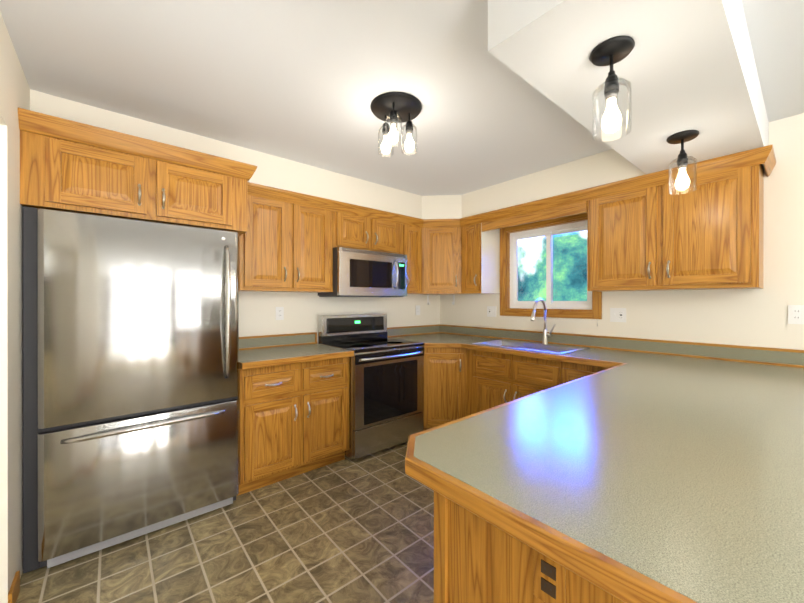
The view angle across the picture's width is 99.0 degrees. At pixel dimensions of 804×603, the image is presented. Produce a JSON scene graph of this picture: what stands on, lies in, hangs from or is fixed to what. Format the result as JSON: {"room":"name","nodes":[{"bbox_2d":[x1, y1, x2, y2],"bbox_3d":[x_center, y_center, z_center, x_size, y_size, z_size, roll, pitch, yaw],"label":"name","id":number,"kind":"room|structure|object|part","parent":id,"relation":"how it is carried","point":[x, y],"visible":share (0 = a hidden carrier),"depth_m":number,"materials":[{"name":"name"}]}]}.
{"room":"kitchen","nodes":[
{"label":"kitchen","id":0,"kind":"room"},
{"bbox_2d":[0,12,29,602],"bbox_3d":[-0.380,0.092,-0.179,0.150,2.440,5.800,0,0,-40],"label":"wall","id":1,"kind":"structure","parent":0,"point":[14,91],"depth_m":1.47,"materials":[{"name":"beige paint"}]},
{"bbox_2d":[8,571,19,602],"bbox_3d":[-0.894,1.268,-1.071,2.112,0.090,5.100,0,0,-40],"label":"baseboard","id":2,"kind":"structure","parent":1,"relation":"attached to","point":[14,591],"depth_m":1.49,"materials":[{"name":"brown wood"}]},
{"bbox_2d":[16,441,433,602],"bbox_3d":[0.212,1.371,0.322,5.900,0.120,6.100,0,0,-40],"label":"floor","id":3,"kind":"structure","parent":0,"point":[349,530],"depth_m":1.79,"materials":[{"name":"brown tile"}]},
{"bbox_2d":[23,206,238,573],"bbox_3d":[-1.584,0.425,2.106,0.951,1.768,0.716,0,0,-40],"label":"fridge","id":4,"kind":"object","parent":3,"relation":"on","point":[130,378],"visible":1,"depth_m":1.82,"materials":[{"name":"silver metal"}]},
{"bbox_3d":[-1.350,0.145,1.884,0.750,1.093,0.076,0,0,-40],"label":"handle","id":5,"kind":"part","parent":4,"relation":"part of","materials":[{"name":"silver metal"}]},
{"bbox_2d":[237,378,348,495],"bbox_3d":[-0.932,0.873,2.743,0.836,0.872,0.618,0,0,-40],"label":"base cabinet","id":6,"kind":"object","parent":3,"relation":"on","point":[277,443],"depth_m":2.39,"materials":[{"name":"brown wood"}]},
{"bbox_2d":[318,313,423,459],"bbox_3d":[-0.270,0.719,3.209,0.768,1.178,0.706,0,0,-40],"label":"range","id":7,"kind":"object","parent":3,"relation":"on","point":[386,391],"visible":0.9,"depth_m":3.01,"materials":[{"name":"silver metal"}]},
{"bbox_3d":[-0.066,0.470,2.966,0.704,0.024,0.072,0,0,-40],"label":"handle","id":8,"kind":"part","parent":7,"relation":"part of","materials":[{"name":"silver metal"}]},
{"bbox_2d":[434,494,616,602],"bbox_3d":[0.499,0.875,0.890,0.477,0.872,0.697,0,0,-40],"label":"base cabinet","id":9,"kind":"object","parent":3,"relation":"on","point":[473,563],"depth_m":0.89,"materials":[{"name":"brown wood"}]},
{"bbox_2d":[391,334,520,345],"bbox_3d":[0.714,0.414,3.353,0.913,0.040,1.809,0,0,-40],"label":"countertop","id":10,"kind":"structure","parent":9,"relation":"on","point":[470,338],"depth_m":3.66,"materials":[{"name":"grey laminate"}]},
{"bbox_2d":[473,338,592,353],"bbox_3d":[1.117,0.494,3.042,0.519,0.211,0.837,0,0,-40],"label":"sink","id":11,"kind":"object","parent":10,"relation":"in","point":[509,343],"depth_m":3.11,"materials":[{"name":"silver metal"}]},
{"bbox_2d":[530,298,556,341],"bbox_3d":[1.246,0.180,3.043,0.271,0.416,0.122,0,0,-40],"label":"faucet","id":12,"kind":"object","parent":10,"relation":"on","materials":[{"name":"silver metal"}]},
{"bbox_2d":[239,342,803,602],"bbox_3d":[0.324,0.418,2.011,1.951,0.044,3.356,0,0,-40],"label":"countertop","id":13,"kind":"structure","parent":9,"relation":"on","point":[647,484],"depth_m":0.87,"materials":[{"name":"grey laminate"}]},
{"bbox_2d":[534,550,565,602],"bbox_3d":[0.319,0.601,0.745,0.008,0.115,0.070,0,0,-40],"label":"outlet","id":14,"kind":"object","parent":9,"relation":"attached to","point":[549,580],"visible":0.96,"depth_m":0.74,"materials":[{"name":"brown wood"}]},
{"bbox_2d":[573,346,803,381],"bbox_3d":[1.162,0.416,1.535,2.575,0.040,1.547,0,0,-40],"label":"countertop","id":15,"kind":"structure","parent":9,"relation":"on","point":[678,361],"depth_m":2.16,"materials":[{"name":"grey laminate"}]},
{"bbox_2d":[239,291,439,342],"bbox_3d":[-0.906,0.088,3.271,3.800,2.440,0.150,0,0,-40],"label":"wall","id":16,"kind":"structure","parent":0,"point":[257,312],"depth_m":3.22,"materials":[{"name":"beige paint"}]},
{"bbox_2d":[18,108,249,239],"bbox_3d":[-1.608,-0.677,2.167,1.035,0.428,0.622,0,0,-40],"label":"upper cabinet","id":17,"kind":"object","parent":16,"relation":"attached to","point":[66,165],"depth_m":1.86,"materials":[{"name":"brown wood"}]},
{"bbox_2d":[276,307,283,319],"bbox_3d":[-1.075,0.105,3.022,0.070,0.115,0.008,0,0,-40],"label":"electrical outlet","id":18,"kind":"object","parent":16,"relation":"attached to","point":[279,313],"visible":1,"depth_m":3.02,"materials":[{"name":"white plastic"}]},
{"bbox_2d":[239,188,337,292],"bbox_3d":[-0.994,-0.463,2.882,0.769,0.758,0.322,0,0,-40],"label":"upper cabinet","id":19,"kind":"object","parent":16,"relation":"attached to","point":[289,246],"depth_m":2.74,"materials":[{"name":"brown wood"}]},
{"bbox_2d":[338,204,401,253],"bbox_3d":[-0.401,-0.659,3.383,0.780,0.366,0.322,0,0,-40],"label":"upper cabinet","id":20,"kind":"object","parent":16,"relation":"attached to","point":[358,228],"depth_m":3.24,"materials":[{"name":"brown wood"}]},
{"bbox_2d":[318,247,406,296],"bbox_3d":[-0.357,-0.258,3.330,0.772,0.428,0.460,0,0,-40],"label":"over-the-range microwave","id":21,"kind":"object","parent":20,"relation":"attached to","point":[361,273],"visible":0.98,"depth_m":3.14,"materials":[{"name":"silver metal"}]},
{"bbox_3d":[-0.054,-0.258,3.322,0.021,0.290,0.058,0,0,-40],"label":"microwave handle","id":22,"kind":"part","parent":21,"relation":"part of","materials":[{"name":"silver metal"}]},
{"bbox_2d":[402,216,425,294],"bbox_3d":[0.045,-0.464,3.729,0.344,0.758,0.370,0,0,-40],"label":"upper cabinet","id":23,"kind":"object","parent":16,"relation":"attached to","point":[413,231],"depth_m":3.63,"materials":[{"name":"brown wood"}]},
{"bbox_2d":[416,305,419,314],"bbox_3d":[0.191,0.104,4.092,0.070,0.115,0.008,0,0,-40],"label":"electrical outlet","id":24,"kind":"object","parent":16,"relation":"attached to","point":[417,309],"visible":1,"depth_m":4.09,"materials":[{"name":"white plastic"}]},
{"bbox_2d":[426,219,457,295],"bbox_3d":[0.443,-0.464,3.915,0.598,0.758,0.598,0,0,-40],"label":"upper cabinet","id":25,"kind":"object","parent":16,"relation":"attached to","point":[441,234],"depth_m":3.68,"materials":[{"name":"brown wood"}]},
{"bbox_2d":[30,0,768,218],"bbox_3d":[0.060,-1.003,2.124,3.498,0.254,2.843,0,0,-40],"label":"soffit","id":26,"kind":"structure","parent":0,"point":[684,65],"depth_m":1.52,"materials":[{"name":"white paint"}]},
{"bbox_2d":[589,35,634,141],"bbox_3d":[0.729,-0.728,1.195,0.136,0.293,0.136,0,0,-40],"label":"pendant light","id":27,"kind":"object","parent":26,"relation":"hanging from","point":[612,51],"visible":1,"depth_m":1.18,"materials":[{"name":"black metal"}]},
{"bbox_3d":[0.729,-0.669,1.196,0.116,0.175,0.116,0,0,-40],"label":"lamp shade","id":28,"kind":"part","parent":27,"relation":"part of","materials":[{"name":"clear glass"}]},
{"bbox_3d":[0.729,-0.646,1.196,0.061,0.117,0.060,0,0,-40],"label":"bulb","id":29,"kind":"part","parent":27,"relation":"part of","materials":[{"name":"white glass"}]},
{"bbox_2d":[666,130,698,194],"bbox_3d":[1.483,-0.729,1.817,0.136,0.293,0.136,0,0,-40],"label":"pendant light","id":30,"kind":"object","parent":26,"relation":"hanging from","point":[683,182],"visible":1,"depth_m":1.80,"materials":[{"name":"black metal"}]},
{"bbox_3d":[1.483,-0.647,1.817,0.061,0.117,0.060,0,0,-40],"label":"bulb","id":31,"kind":"part","parent":30,"relation":"part of","materials":[{"name":"white glass"}]},
{"bbox_3d":[1.483,-0.670,1.817,0.116,0.175,0.116,0,0,-40],"label":"lamp shade","id":32,"kind":"part","parent":30,"relation":"part of","materials":[{"name":"clear glass"}]},
{"bbox_2d":[0,0,803,195],"bbox_3d":[0.212,-1.189,0.319,5.900,0.120,6.100,0,0,-40],"label":"ceiling","id":33,"kind":"structure","parent":0,"point":[307,82],"depth_m":1.73,"materials":[{"name":"white paint"}]},
{"bbox_2d":[370,92,421,156],"bbox_3d":[-0.034,-1.006,1.999,0.300,0.250,0.300,0,0,-40],"label":"ceiling light","id":34,"kind":"object","parent":33,"relation":"attached to","point":[393,108],"visible":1,"depth_m":1.97,"materials":[{"name":"black metal"}]},
{"bbox_3d":[-0.037,-0.961,2.014,0.234,0.155,0.228,0,0,-40],"label":"lamp shade","id":35,"kind":"part","parent":34,"relation":"part of","materials":[{"name":"clear glass"}]},
{"bbox_3d":[-0.037,-0.935,2.014,0.196,0.108,0.189,0,0,-40],"label":"bulb","id":36,"kind":"part","parent":34,"relation":"part of","materials":[{"name":"white glass"}]},
{"bbox_2d":[440,113,803,349],"bbox_3d":[2.408,0.089,2.176,0.150,2.440,6.100,0,0,-40],"label":"wall","id":37,"kind":"structure","parent":0,"point":[751,317],"depth_m":2.27,"materials":[{"name":"beige paint"}]},
{"bbox_2d":[458,216,501,293],"bbox_3d":[0.798,-0.464,3.672,0.370,0.758,0.324,0,0,-40],"label":"upper cabinet","id":38,"kind":"object","parent":37,"relation":"attached to","point":[478,236],"depth_m":3.56,"materials":[{"name":"brown wood"}]},
{"bbox_2d":[487,306,495,316],"bbox_3d":[0.974,0.110,3.742,0.016,0.115,0.116,0,0,-40],"label":"outlet","id":39,"kind":"object","parent":37,"relation":"attached to","point":[491,311],"visible":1,"depth_m":3.75,"materials":[{"name":"white plastic"}]},
{"bbox_2d":[500,213,601,318],"bbox_3d":[1.410,-0.324,3.315,0.134,0.947,0.990,0,0,-40],"label":"window","id":40,"kind":"structure","parent":37,"relation":"in","point":[512,305],"depth_m":3.33,"materials":[{"name":"brown wood"}]},
{"bbox_2d":[610,308,625,321],"bbox_3d":[1.764,0.111,2.807,0.016,0.115,0.116,0,0,-40],"label":"outlet","id":41,"kind":"object","parent":37,"relation":"attached to","point":[617,314],"visible":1,"depth_m":2.81,"materials":[{"name":"white plastic"}]},
{"bbox_2d":[582,152,765,291],"bbox_3d":[1.871,-0.462,2.438,0.322,0.758,0.940,0,0,-40],"label":"upper cabinet","id":42,"kind":"object","parent":37,"relation":"attached to","point":[647,232],"depth_m":2.25,"materials":[{"name":"brown wood"}]},
{"bbox_2d":[788,305,803,323],"bbox_3d":[2.398,0.079,2.057,0.016,0.115,0.116,0,0,-40],"label":"electrical outlet","id":43,"kind":"object","parent":37,"relation":"attached to","point":[795,314],"visible":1,"depth_m":2.08,"materials":[{"name":"white plastic"}]},
{"label":"outside","id":44,"kind":"structure","parent":0,"visible":0},
{"bbox_2d":[518,230,586,300],"bbox_3d":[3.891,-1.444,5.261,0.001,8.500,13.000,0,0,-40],"label":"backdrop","id":45,"kind":"structure","parent":44,"point":[524,280],"depth_m":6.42,"materials":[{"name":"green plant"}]}
]}

